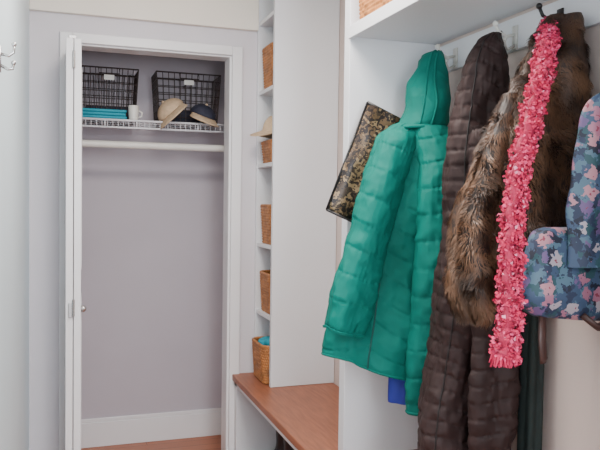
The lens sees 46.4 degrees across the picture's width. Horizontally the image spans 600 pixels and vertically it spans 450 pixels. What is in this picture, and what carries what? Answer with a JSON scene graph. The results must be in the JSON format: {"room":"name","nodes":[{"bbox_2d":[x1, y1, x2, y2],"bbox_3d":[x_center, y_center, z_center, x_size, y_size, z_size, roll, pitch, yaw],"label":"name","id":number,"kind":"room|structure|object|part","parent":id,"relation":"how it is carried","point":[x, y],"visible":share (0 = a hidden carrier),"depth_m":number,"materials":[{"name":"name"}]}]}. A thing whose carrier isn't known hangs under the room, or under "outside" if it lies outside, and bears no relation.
{"room":"mudroom","nodes":[
{"label":"mudroom","id":0,"kind":"room"},
{"bbox_2d":[0,0,28,449],"bbox_3d":[-0.513,0.089,0.944,0.100,2.440,4.510,0,2,-19],"label":"wall","id":1,"kind":"structure","parent":0,"point":[14,14],"depth_m":2.09,"materials":[{"name":"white paint"}]},
{"bbox_2d":[0,42,16,72],"bbox_3d":[-0.651,-0.374,1.560,0.036,0.068,0.020,0,2,-19],"label":"robe hook","id":2,"kind":"object","parent":1,"relation":"attached to","point":[13,44],"visible":1,"depth_m":1.56,"materials":[{"name":"silver metal"}]},
{"bbox_2d":[29,10,256,449],"bbox_3d":[-0.579,0.002,3.361,1.540,2.440,0.110,0,2,-19],"label":"wall","id":3,"kind":"structure","parent":0,"point":[45,28],"depth_m":3.13,"materials":[{"name":"white paint"}]},
{"bbox_2d":[65,34,85,449],"bbox_3d":[-0.957,0.223,2.983,0.082,1.985,0.327,0,2,-19],"label":"door","id":4,"kind":"structure","parent":3,"relation":"in","point":[74,308],"depth_m":2.84,"materials":[{"name":"white wood"}]},
{"bbox_2d":[29,0,258,31],"bbox_3d":[-0.688,-1.075,3.206,1.030,0.280,0.030,0,2,-19],"label":"ceiling","id":5,"kind":"structure","parent":3,"relation":"attached to","point":[243,15],"depth_m":3.23,"materials":[{"name":"beige paint"}]},
{"bbox_2d":[59,31,242,449],"bbox_3d":[-0.701,0.182,3.317,0.831,2.080,0.128,0,2,-19],"label":"trim","id":6,"kind":"structure","parent":3,"relation":"attached to","point":[233,61],"depth_m":3.36,"materials":[{"name":"white wood"}]},
{"bbox_2d":[81,435,220,449],"bbox_3d":[-0.056,1.321,1.515,1.740,0.050,5.200,0,2,-19],"label":"floor","id":7,"kind":"structure","parent":0,"point":[206,442],"depth_m":3.82,"materials":[{"name":"brown wood"}]},
{"bbox_2d":[234,383,296,449],"bbox_3d":[0.316,1.043,2.175,0.406,0.469,2.788,0,2,-19],"label":"bench base","id":8,"kind":"object","parent":7,"relation":"on","point":[253,430],"visible":0.14,"depth_m":3.39,"materials":[{"name":"white wood"}]},
{"bbox_2d":[252,336,269,383],"bbox_3d":[-0.067,0.625,3.345,0.301,0.206,0.241,0,2,-19],"label":"wicker basket","id":9,"kind":"object","parent":8,"relation":"on","point":[261,344],"visible":0.38,"depth_m":3.25,"materials":[{"name":"brown wicker"}]},
{"bbox_2d":[275,430,283,449],"bbox_3d":[-0.120,0.995,3.278,0.242,0.331,0.104,0,2,-19],"label":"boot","id":10,"kind":"object","parent":8,"relation":"on","point":[279,439],"visible":0.18,"depth_m":3.26,"materials":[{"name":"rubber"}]},
{"bbox_2d":[283,438,293,449],"bbox_3d":[-0.081,1.000,3.165,0.242,0.331,0.104,0,2,-19],"label":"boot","id":11,"kind":"object","parent":8,"relation":"on","point":[287,446],"visible":0.1,"depth_m":3.15,"materials":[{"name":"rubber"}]},
{"bbox_2d":[232,372,416,449],"bbox_3d":[0.317,0.793,2.155,0.418,0.029,2.808,0,2,-19],"label":"bench","id":12,"kind":"object","parent":8,"relation":"on","point":[307,416],"depth_m":2.86,"materials":[{"name":"brown wood"}]},
{"bbox_2d":[253,0,339,386],"bbox_3d":[-0.022,-0.238,3.323,0.308,1.938,0.300,0,2,-19],"label":"shelving unit","id":13,"kind":"object","parent":12,"relation":"on","point":[299,181],"visible":0.9,"depth_m":3.19,"materials":[{"name":"white wood"}]},
{"bbox_2d":[260,270,270,313],"bbox_3d":[-0.039,0.319,3.342,0.281,0.191,0.241,0,2,-19],"label":"wicker basket","id":14,"kind":"object","parent":13,"relation":"on","point":[265,275],"visible":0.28,"depth_m":3.30,"materials":[{"name":"brown wicker"}]},
{"bbox_2d":[260,204,270,244],"bbox_3d":[-0.035,-0.004,3.330,0.281,0.186,0.241,0,2,-19],"label":"wicker basket","id":15,"kind":"object","parent":13,"relation":"on","point":[265,209],"visible":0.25,"depth_m":3.28,"materials":[{"name":"brown wicker"}]},
{"bbox_2d":[261,139,271,162],"bbox_3d":[-0.030,-0.343,3.318,0.281,0.106,0.241,0,2,-19],"label":"wicker basket","id":16,"kind":"object","parent":13,"relation":"on","point":[266,146],"visible":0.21,"depth_m":3.27,"materials":[{"name":"brown wicker"}]},
{"bbox_2d":[250,116,272,137],"bbox_3d":[-0.085,-0.461,3.294,0.310,0.108,0.211,0,2,-19],"label":"sun hat","id":17,"kind":"object","parent":16,"relation":"on","point":[266,132],"visible":0.31,"depth_m":3.24,"materials":[{"name":"beige fabric"}]},
{"bbox_2d":[262,42,272,88],"bbox_3d":[-0.025,-0.737,3.304,0.281,0.199,0.241,0,2,-19],"label":"wicker basket","id":18,"kind":"object","parent":13,"relation":"on","point":[267,51],"visible":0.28,"depth_m":3.26,"materials":[{"name":"brown wicker"}]},
{"bbox_2d":[338,0,435,449],"bbox_3d":[0.301,-0.199,2.353,0.323,1.938,0.046,0,2,-19],"label":"divider","id":19,"kind":"object","parent":8,"relation":"on","point":[378,72],"visible":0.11,"depth_m":2.32,"materials":[{"name":"white wood"}]},
{"bbox_2d":[81,50,224,418],"bbox_3d":[-0.901,-0.021,3.869,1.300,2.440,0.100,0,2,-19],"label":"wall","id":20,"kind":"structure","parent":0,"point":[152,269],"depth_m":3.85,"materials":[{"name":"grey paint"}]},
{"bbox_2d":[81,408,220,447],"bbox_3d":[-0.908,1.123,3.853,1.080,0.155,0.014,0,2,-19],"label":"baseboard","id":21,"kind":"structure","parent":20,"relation":"attached to","point":[118,430],"depth_m":3.87,"materials":[{"name":"white wood"}]},
{"bbox_2d":[82,104,223,132],"bbox_3d":[-0.817,-0.553,3.595,1.076,0.151,0.414,0,2,-19],"label":"wire closet shelf","id":22,"kind":"object","parent":20,"relation":"attached to","point":[104,121],"depth_m":3.53,"materials":[{"name":"white metal"}]},
{"bbox_2d":[82,108,126,118],"bbox_3d":[-0.977,-0.546,3.454,0.235,0.045,0.085,0,2,-19],"label":"folded towel","id":23,"kind":"object","parent":22,"relation":"on","point":[86,112],"visible":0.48,"depth_m":3.42,"materials":[{"name":"teal fabric"}]},
{"bbox_2d":[82,65,138,125],"bbox_3d":[-0.992,-0.661,3.611,0.297,0.272,0.226,0,2,-19],"label":"storage basket","id":24,"kind":"object","parent":22,"relation":"on","point":[107,76],"visible":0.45,"depth_m":3.56,"materials":[{"name":"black metal"}]},
{"bbox_2d":[128,105,142,119],"bbox_3d":[-0.828,-0.560,3.509,0.065,0.075,0.052,-1,3,-38],"label":"mug","id":25,"kind":"object","parent":22,"relation":"on","point":[133,110],"visible":0.9,"depth_m":3.48,"materials":[{"name":"ceramic"}]},
{"bbox_2d":[158,98,186,128],"bbox_3d":[-0.643,-0.560,3.525,0.139,0.166,0.218,0,2,-19],"label":"baseball cap","id":26,"kind":"object","parent":22,"relation":"on","point":[169,109],"visible":0.98,"depth_m":3.48,"materials":[{"name":"beige fabric"}]},
{"bbox_2d":[151,70,220,129],"bbox_3d":[-0.611,-0.660,3.741,0.341,0.272,0.226,0,2,-19],"label":"storage basket","id":27,"kind":"object","parent":22,"relation":"on","point":[184,116],"visible":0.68,"depth_m":3.69,"materials":[{"name":"black metal"}]},
{"bbox_3d":[-0.492,-0.561,3.583,0.154,0.126,0.183,0,2,-19],"label":"baseball cap","id":28,"kind":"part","parent":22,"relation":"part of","materials":[{"name":"blue fabric"}]},
{"bbox_2d":[334,0,599,449],"bbox_3d":[0.849,0.091,1.410,0.100,2.440,4.510,0,2,-19],"label":"wall","id":29,"kind":"structure","parent":0,"point":[571,396],"depth_m":1.77,"materials":[{"name":"beige paint"}]},
{"bbox_2d":[348,0,548,44],"bbox_3d":[0.565,-0.591,1.576,0.331,0.040,1.561,0,2,-19],"label":"shelf","id":30,"kind":"object","parent":29,"relation":"attached to","point":[434,22],"visible":0.9,"depth_m":2.03,"materials":[{"name":"white wood"}]},
{"bbox_2d":[359,0,392,18],"bbox_3d":[0.347,-0.749,2.163,0.287,0.223,0.294,0,2,-19],"label":"wicker basket","id":31,"kind":"object","parent":30,"relation":"on","point":[367,7],"visible":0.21,"depth_m":2.15,"materials":[{"name":"brown wicker"}]},
{"bbox_2d":[434,0,599,72],"bbox_3d":[0.712,-0.519,1.630,0.017,0.090,1.561,0,2,-19],"label":"hook rail","id":32,"kind":"object","parent":29,"relation":"attached to","point":[527,23],"visible":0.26,"depth_m":1.90,"materials":[{"name":"white wood"}]},
{"bbox_2d":[435,44,457,69],"bbox_3d":[0.462,-0.532,2.220,0.074,0.080,0.022,0,2,-19],"label":"coat hook","id":33,"kind":"object","parent":32,"relation":"attached to","point":[454,56],"visible":0.83,"depth_m":2.22,"materials":[{"name":"white plastic"}]},
{"bbox_2d":[326,101,400,221],"bbox_3d":[0.264,-0.248,2.265,0.372,0.595,0.090,1,2,-6],"label":"tote bag","id":34,"kind":"object","parent":33,"relation":"hanging from","point":[374,119],"visible":0.36,"depth_m":2.23,"materials":[{"name":"multicoloured fabric"}]},
{"bbox_2d":[321,50,450,415],"bbox_3d":[0.283,0.001,2.130,0.436,1.104,0.280,1,2,-5],"label":"hooded jacket","id":35,"kind":"object","parent":33,"relation":"hanging from","point":[377,319],"visible":0.88,"depth_m":2.06,"materials":[{"name":"fabric"}]},
{"bbox_2d":[388,377,405,404],"bbox_3d":[0.337,0.408,2.174,0.100,0.262,0.154,2,2,27],"label":"shirt","id":36,"kind":"object","parent":35,"relation":"hanging from","point":[396,388],"visible":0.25,"depth_m":2.12,"materials":[{"name":"fabric"}]},
{"bbox_2d":[493,21,517,50],"bbox_3d":[0.562,-0.520,1.927,0.074,0.080,0.022,0,2,-19],"label":"coat hook","id":37,"kind":"object","parent":32,"relation":"attached to","point":[514,35],"visible":0.94,"depth_m":1.93,"materials":[{"name":"white plastic"}]},
{"bbox_2d":[417,31,521,449],"bbox_3d":[0.464,0.087,1.893,0.276,1.243,0.223,2,2,20],"label":"coat","id":38,"kind":"object","parent":37,"relation":"hanging from","point":[465,403],"visible":0.64,"depth_m":1.85,"materials":[{"name":"fabric"}]},
{"bbox_2d":[517,310,543,449],"bbox_3d":[0.606,0.343,1.829,0.049,0.800,0.080,0,2,-19],"label":"sweater","id":39,"kind":"object","parent":38,"relation":"hanging from","point":[531,372],"visible":0.51,"depth_m":1.80,"materials":[{"name":"fabric"}]},
{"bbox_2d":[536,3,563,17],"bbox_3d":[0.622,-0.513,1.752,0.074,0.080,0.022,0,2,-19],"label":"coat hook","id":40,"kind":"object","parent":32,"relation":"attached to","point":[539,5],"visible":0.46,"depth_m":1.74,"materials":[{"name":"black metal"}]},
{"bbox_2d":[440,12,594,328],"bbox_3d":[0.511,-0.131,1.623,0.354,0.741,0.218,0,2,-30],"label":"coat","id":41,"kind":"object","parent":40,"relation":"hanging from","point":[472,267],"visible":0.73,"depth_m":1.57,"materials":[{"name":"brown fur"}]},
{"bbox_2d":[488,16,562,367],"bbox_3d":[0.533,-0.115,1.569,0.094,0.803,0.448,2,2,31],"label":"scarf","id":42,"kind":"object","parent":40,"relation":"hanging from","point":[512,259],"visible":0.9,"depth_m":1.42,"materials":[{"name":"pink fabric"}]},
{"bbox_3d":[-1.375,-0.011,3.400,0.100,2.440,0.480,0,2,-19],"label":"wall","id":43,"kind":"structure","parent":0,"visible":0},
{"bbox_2d":[82,140,223,151],"bbox_3d":[-0.792,-0.399,3.521,1.080,0.056,0.056,0,2,-19],"label":"closet rod","id":44,"kind":"object","parent":43,"relation":"attached to","point":[85,143],"visible":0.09,"depth_m":3.52,"materials":[{"name":"white plastic"}]},
{"bbox_3d":[0.685,-0.505,1.568,0.074,0.080,0.022,0,2,-19],"label":"coat hook","id":45,"kind":"object","parent":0,"visible":0},
{"bbox_2d":[522,93,599,363],"bbox_3d":[0.593,-0.113,1.478,0.301,0.801,0.145,0,2,-19],"label":"shoulder bag","id":46,"kind":"object","parent":45,"relation":"hanging from","point":[562,272],"visible":0.94,"depth_m":1.42,"materials":[{"name":"multicoloured fabric"}]}
]}

